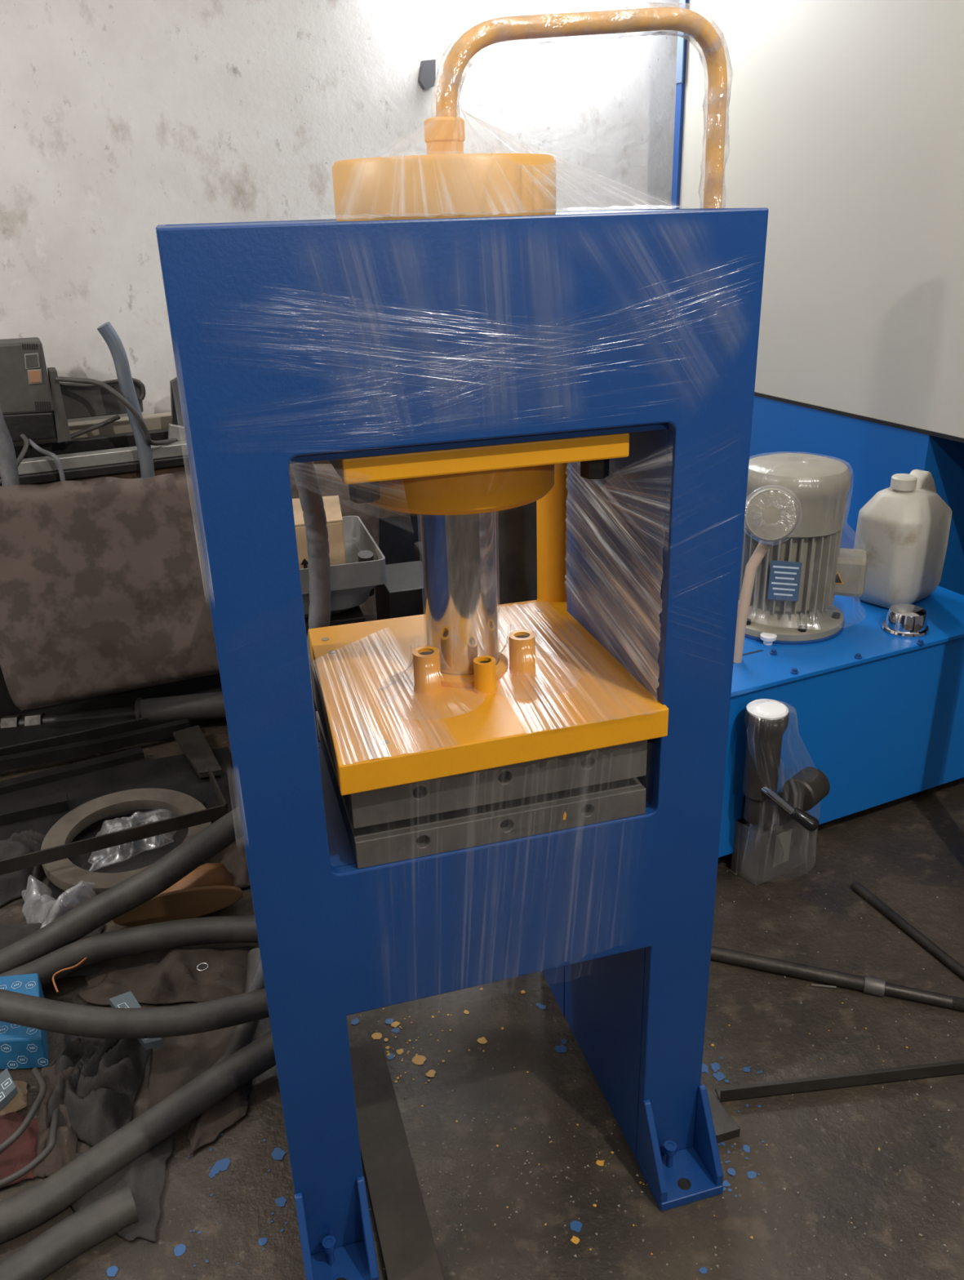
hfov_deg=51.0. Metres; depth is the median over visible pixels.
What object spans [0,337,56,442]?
control box
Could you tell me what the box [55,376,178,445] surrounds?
power cable
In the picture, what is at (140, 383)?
power cable
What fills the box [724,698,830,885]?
valve
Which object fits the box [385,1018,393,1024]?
chip
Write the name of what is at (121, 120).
wall
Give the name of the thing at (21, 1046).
carton
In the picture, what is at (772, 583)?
print
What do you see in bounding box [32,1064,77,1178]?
rag
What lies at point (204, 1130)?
rag
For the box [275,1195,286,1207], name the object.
chip
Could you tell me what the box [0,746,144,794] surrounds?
bar
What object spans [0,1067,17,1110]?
carton
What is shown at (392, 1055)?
chip
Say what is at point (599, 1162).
chip
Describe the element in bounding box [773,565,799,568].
print
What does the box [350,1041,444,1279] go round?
steel plate
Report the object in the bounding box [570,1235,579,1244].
chip
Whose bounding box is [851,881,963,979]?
rod
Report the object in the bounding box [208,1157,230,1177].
chip
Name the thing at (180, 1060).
rag
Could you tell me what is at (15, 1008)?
hose
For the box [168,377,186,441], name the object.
clamp
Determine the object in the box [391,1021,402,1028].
chip
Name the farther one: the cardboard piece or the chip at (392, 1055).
the cardboard piece
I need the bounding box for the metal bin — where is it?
[299,515,386,617]
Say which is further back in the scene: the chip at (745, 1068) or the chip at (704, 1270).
the chip at (745, 1068)
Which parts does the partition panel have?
corner post, panel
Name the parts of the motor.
motor, name plate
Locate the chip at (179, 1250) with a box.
[173,1244,186,1256]
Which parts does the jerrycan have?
handle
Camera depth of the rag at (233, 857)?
2.52 m
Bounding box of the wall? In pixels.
[0,0,679,422]
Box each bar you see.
[0,718,190,771]
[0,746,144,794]
[0,767,228,875]
[0,791,69,825]
[715,1059,963,1102]
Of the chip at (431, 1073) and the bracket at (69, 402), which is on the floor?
the chip at (431, 1073)
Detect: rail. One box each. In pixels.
[0,440,188,477]
[13,428,168,458]
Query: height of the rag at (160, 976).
0.042 m
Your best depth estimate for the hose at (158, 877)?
2.21 m
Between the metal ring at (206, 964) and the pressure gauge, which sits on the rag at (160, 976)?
the metal ring at (206, 964)
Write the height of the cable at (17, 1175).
0.042 m
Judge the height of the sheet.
0.022 m
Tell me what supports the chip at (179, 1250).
on the floor
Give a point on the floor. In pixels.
(920, 834)
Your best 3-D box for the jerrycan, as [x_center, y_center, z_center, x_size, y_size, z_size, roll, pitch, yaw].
[1.111,-0.271,2.674,0.236,0.343,0.174,-19,29,-35]
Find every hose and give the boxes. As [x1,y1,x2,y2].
[0,805,243,973]
[0,915,258,986]
[0,987,269,1039]
[0,1031,275,1243]
[0,1185,138,1279]
[248,461,331,991]
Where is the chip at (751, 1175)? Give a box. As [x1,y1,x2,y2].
[746,1170,759,1178]
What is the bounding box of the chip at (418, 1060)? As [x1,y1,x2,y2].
[411,1053,426,1064]
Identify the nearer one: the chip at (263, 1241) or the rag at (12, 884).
the chip at (263, 1241)
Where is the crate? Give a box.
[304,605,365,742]
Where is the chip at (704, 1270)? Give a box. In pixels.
[698,1266,706,1273]
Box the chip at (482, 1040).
[476,1036,487,1044]
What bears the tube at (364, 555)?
in the metal bin
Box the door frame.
[413,541,422,561]
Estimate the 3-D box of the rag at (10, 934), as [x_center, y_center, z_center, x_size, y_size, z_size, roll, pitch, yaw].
[-1.015,0.685,2.257,0.394,0.029,0.200,-1,23,2]
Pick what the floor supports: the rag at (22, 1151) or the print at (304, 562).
the rag at (22, 1151)
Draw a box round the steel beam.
[0,674,226,755]
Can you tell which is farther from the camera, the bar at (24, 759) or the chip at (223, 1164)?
the bar at (24, 759)
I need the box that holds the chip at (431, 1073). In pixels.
[424,1069,435,1084]
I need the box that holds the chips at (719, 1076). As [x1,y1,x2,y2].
[701,1062,728,1083]
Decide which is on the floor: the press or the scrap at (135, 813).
the press
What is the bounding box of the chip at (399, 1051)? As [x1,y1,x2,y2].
[396,1048,408,1054]
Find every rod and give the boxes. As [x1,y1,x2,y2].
[710,946,963,1011]
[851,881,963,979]
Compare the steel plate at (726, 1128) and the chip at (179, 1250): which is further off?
the steel plate at (726, 1128)
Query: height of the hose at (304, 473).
1.091 m
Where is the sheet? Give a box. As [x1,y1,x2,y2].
[0,746,235,840]
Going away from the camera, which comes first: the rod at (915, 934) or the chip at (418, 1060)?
the chip at (418, 1060)
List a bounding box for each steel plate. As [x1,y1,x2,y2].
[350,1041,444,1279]
[700,1080,740,1142]
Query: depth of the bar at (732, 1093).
1.86 m
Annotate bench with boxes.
[0,455,421,717]
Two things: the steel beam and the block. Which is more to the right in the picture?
the block
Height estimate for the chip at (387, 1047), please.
0.005 m
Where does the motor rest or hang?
on the tank
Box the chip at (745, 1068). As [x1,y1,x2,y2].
[742,1066,751,1071]
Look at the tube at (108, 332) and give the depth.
2.97 m
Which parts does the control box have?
switch frame, switch frame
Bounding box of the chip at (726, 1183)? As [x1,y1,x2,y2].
[722,1180,732,1191]
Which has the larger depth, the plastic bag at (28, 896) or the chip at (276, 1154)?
the plastic bag at (28, 896)
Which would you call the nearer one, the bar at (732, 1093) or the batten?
the bar at (732, 1093)
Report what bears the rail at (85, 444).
on the bench
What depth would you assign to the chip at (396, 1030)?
2.02 m
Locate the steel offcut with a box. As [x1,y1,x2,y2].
[173,724,222,777]
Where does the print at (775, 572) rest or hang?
on the motor
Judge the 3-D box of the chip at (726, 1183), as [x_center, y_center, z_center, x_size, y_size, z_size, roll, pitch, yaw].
[0.407,0.909,1.680,0.013,0.005,0.020,-2,23,0]
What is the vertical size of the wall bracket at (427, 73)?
0.087 m
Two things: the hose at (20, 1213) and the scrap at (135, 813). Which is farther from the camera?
the scrap at (135, 813)
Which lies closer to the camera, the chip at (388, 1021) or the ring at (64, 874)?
the chip at (388, 1021)
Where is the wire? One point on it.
(85, 958)
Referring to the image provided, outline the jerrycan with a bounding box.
[853,469,951,608]
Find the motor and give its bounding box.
[737,453,867,644]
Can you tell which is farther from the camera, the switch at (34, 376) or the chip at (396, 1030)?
the switch at (34, 376)
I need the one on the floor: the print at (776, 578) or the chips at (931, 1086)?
the chips at (931, 1086)
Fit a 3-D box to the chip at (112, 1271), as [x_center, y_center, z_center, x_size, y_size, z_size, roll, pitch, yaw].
[-0.577,0.984,1.575,0.017,0.005,0.017,-2,23,0]
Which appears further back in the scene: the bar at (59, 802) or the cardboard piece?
the bar at (59, 802)
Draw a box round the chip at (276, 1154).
[271,1147,286,1159]
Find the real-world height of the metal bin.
0.155 m
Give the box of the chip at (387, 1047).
[385,1045,390,1055]
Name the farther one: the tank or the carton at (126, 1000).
the tank
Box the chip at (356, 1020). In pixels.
[351,1017,359,1025]
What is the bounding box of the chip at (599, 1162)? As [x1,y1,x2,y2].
[595,1160,604,1165]
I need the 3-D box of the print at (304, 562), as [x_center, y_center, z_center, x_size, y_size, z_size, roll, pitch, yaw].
[-0.448,-0.190,2.557,0.022,0.036,0.001,-8,24,-14]
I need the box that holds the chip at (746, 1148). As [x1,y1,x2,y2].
[742,1144,750,1152]
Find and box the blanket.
[0,463,378,710]
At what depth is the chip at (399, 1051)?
1.97 m
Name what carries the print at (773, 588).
on the motor
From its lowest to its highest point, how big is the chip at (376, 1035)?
0.005 m
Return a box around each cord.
[0,433,29,485]
[28,439,65,480]
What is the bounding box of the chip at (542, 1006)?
[535,1002,546,1008]
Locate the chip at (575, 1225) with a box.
[570,1220,582,1232]
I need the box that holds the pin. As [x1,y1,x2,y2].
[811,983,836,988]
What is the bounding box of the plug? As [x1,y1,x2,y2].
[760,632,777,644]
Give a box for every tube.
[0,404,19,486]
[97,321,155,478]
[357,550,374,596]
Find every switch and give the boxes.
[25,354,38,368]
[28,370,40,382]
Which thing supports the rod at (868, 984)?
on the floor
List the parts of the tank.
breather cap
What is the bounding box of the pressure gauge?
[733,488,799,662]
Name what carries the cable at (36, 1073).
on the rag at (22, 1151)
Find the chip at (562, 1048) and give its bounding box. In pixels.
[554,1039,566,1052]
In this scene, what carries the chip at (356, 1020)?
on the floor
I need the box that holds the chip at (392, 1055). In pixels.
[386,1053,394,1059]
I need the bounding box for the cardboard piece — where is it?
[112,862,243,926]
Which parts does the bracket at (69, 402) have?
plate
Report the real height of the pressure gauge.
0.418 m
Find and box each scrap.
[0,1080,27,1115]
[104,811,163,841]
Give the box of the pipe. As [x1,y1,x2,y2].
[0,691,226,728]
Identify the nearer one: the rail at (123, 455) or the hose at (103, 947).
the hose at (103, 947)
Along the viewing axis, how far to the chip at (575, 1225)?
1.62 m
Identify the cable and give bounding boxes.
[0,1067,47,1153]
[0,1108,59,1187]
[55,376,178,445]
[59,377,145,399]
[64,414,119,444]
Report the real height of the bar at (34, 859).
0.036 m
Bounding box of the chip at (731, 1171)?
[727,1168,735,1175]
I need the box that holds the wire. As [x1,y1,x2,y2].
[52,957,87,993]
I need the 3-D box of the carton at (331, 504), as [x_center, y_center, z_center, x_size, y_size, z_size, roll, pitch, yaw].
[-0.455,-0.240,2.647,0.189,0.261,0.201,-8,24,-14]
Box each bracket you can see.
[47,367,143,443]
[417,59,435,89]
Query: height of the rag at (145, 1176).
0.017 m
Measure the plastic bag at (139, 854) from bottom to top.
0.032 m
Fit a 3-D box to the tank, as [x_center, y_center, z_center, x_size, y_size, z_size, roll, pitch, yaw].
[0.671,0.059,2.930,1.096,0.560,1.103,-12,25,-22]
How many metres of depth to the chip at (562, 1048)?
1.97 m
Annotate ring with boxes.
[40,787,212,897]
[196,962,208,971]
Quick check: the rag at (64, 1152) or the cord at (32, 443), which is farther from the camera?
the cord at (32, 443)
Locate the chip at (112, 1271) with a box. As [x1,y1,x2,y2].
[106,1265,118,1276]
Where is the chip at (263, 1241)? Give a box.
[258,1237,267,1250]
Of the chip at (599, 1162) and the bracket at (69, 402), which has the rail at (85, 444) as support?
the bracket at (69, 402)
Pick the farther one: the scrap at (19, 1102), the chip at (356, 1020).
the chip at (356, 1020)
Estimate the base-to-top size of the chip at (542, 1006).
0.005 m
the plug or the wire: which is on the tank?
the plug
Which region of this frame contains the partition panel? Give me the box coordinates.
[671,0,963,595]
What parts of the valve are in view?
valve stem, lever, label plate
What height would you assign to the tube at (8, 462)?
0.432 m
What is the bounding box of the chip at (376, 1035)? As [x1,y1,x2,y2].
[371,1030,382,1039]
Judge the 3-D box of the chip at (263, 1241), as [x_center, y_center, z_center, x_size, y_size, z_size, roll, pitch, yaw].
[-0.350,0.963,1.609,0.014,0.005,0.021,-2,23,0]
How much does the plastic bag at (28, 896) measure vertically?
0.097 m
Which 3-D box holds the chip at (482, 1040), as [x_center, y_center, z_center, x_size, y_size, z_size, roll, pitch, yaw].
[0.000,0.789,1.988,0.020,0.005,0.017,2,24,8]
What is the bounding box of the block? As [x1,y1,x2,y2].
[374,560,425,620]
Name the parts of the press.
plate, foot plate, plate, plate, head plate, plate, bed plate, plate, foot plate, plate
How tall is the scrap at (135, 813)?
0.054 m
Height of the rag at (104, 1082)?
0.065 m
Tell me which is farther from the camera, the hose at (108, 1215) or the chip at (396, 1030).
the chip at (396, 1030)
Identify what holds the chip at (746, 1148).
on the floor
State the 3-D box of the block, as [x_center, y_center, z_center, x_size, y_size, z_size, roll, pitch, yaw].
[-0.195,0.109,2.809,0.135,0.612,0.220,-8,24,-14]
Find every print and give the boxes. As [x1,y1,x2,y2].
[300,558,308,568]
[771,582,797,585]
[772,587,795,591]
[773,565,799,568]
[773,571,796,574]
[773,593,792,595]
[775,577,794,579]
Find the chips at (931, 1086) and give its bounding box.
[404,870,959,1278]
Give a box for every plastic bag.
[21,875,96,928]
[43,801,208,918]
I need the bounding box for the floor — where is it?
[0,720,963,1279]
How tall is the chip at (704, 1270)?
0.005 m
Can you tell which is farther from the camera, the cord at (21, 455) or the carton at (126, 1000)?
the cord at (21, 455)
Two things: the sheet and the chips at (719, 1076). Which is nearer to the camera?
the chips at (719, 1076)
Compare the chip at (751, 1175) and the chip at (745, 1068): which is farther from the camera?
the chip at (745, 1068)
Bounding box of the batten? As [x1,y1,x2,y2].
[13,412,172,444]
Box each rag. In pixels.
[0,829,45,906]
[0,923,104,977]
[0,1111,39,1188]
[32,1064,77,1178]
[46,1034,151,1146]
[71,1133,173,1242]
[79,945,255,1005]
[148,1025,235,1109]
[187,1080,252,1155]
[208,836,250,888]
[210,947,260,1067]
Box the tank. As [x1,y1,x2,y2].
[718,586,963,857]
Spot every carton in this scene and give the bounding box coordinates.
[0,973,48,1069]
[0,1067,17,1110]
[109,991,163,1049]
[292,495,346,568]
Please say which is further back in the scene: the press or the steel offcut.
the steel offcut
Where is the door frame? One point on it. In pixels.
(417, 545)
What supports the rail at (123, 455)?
on the bench
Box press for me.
[155,1,768,1279]
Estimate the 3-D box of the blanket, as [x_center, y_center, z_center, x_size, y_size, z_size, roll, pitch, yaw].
[-0.868,-0.189,3.065,1.191,0.665,0.193,-8,24,-14]
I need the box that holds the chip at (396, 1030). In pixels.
[391,1027,399,1033]
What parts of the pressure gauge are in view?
gauge stem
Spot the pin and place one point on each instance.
(812, 984)
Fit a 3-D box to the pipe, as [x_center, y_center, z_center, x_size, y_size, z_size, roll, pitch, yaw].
[-1.165,0.237,3.181,0.887,0.096,0.096,-5,23,-7]
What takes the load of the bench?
on the floor
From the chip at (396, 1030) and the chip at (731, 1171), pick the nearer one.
the chip at (731, 1171)

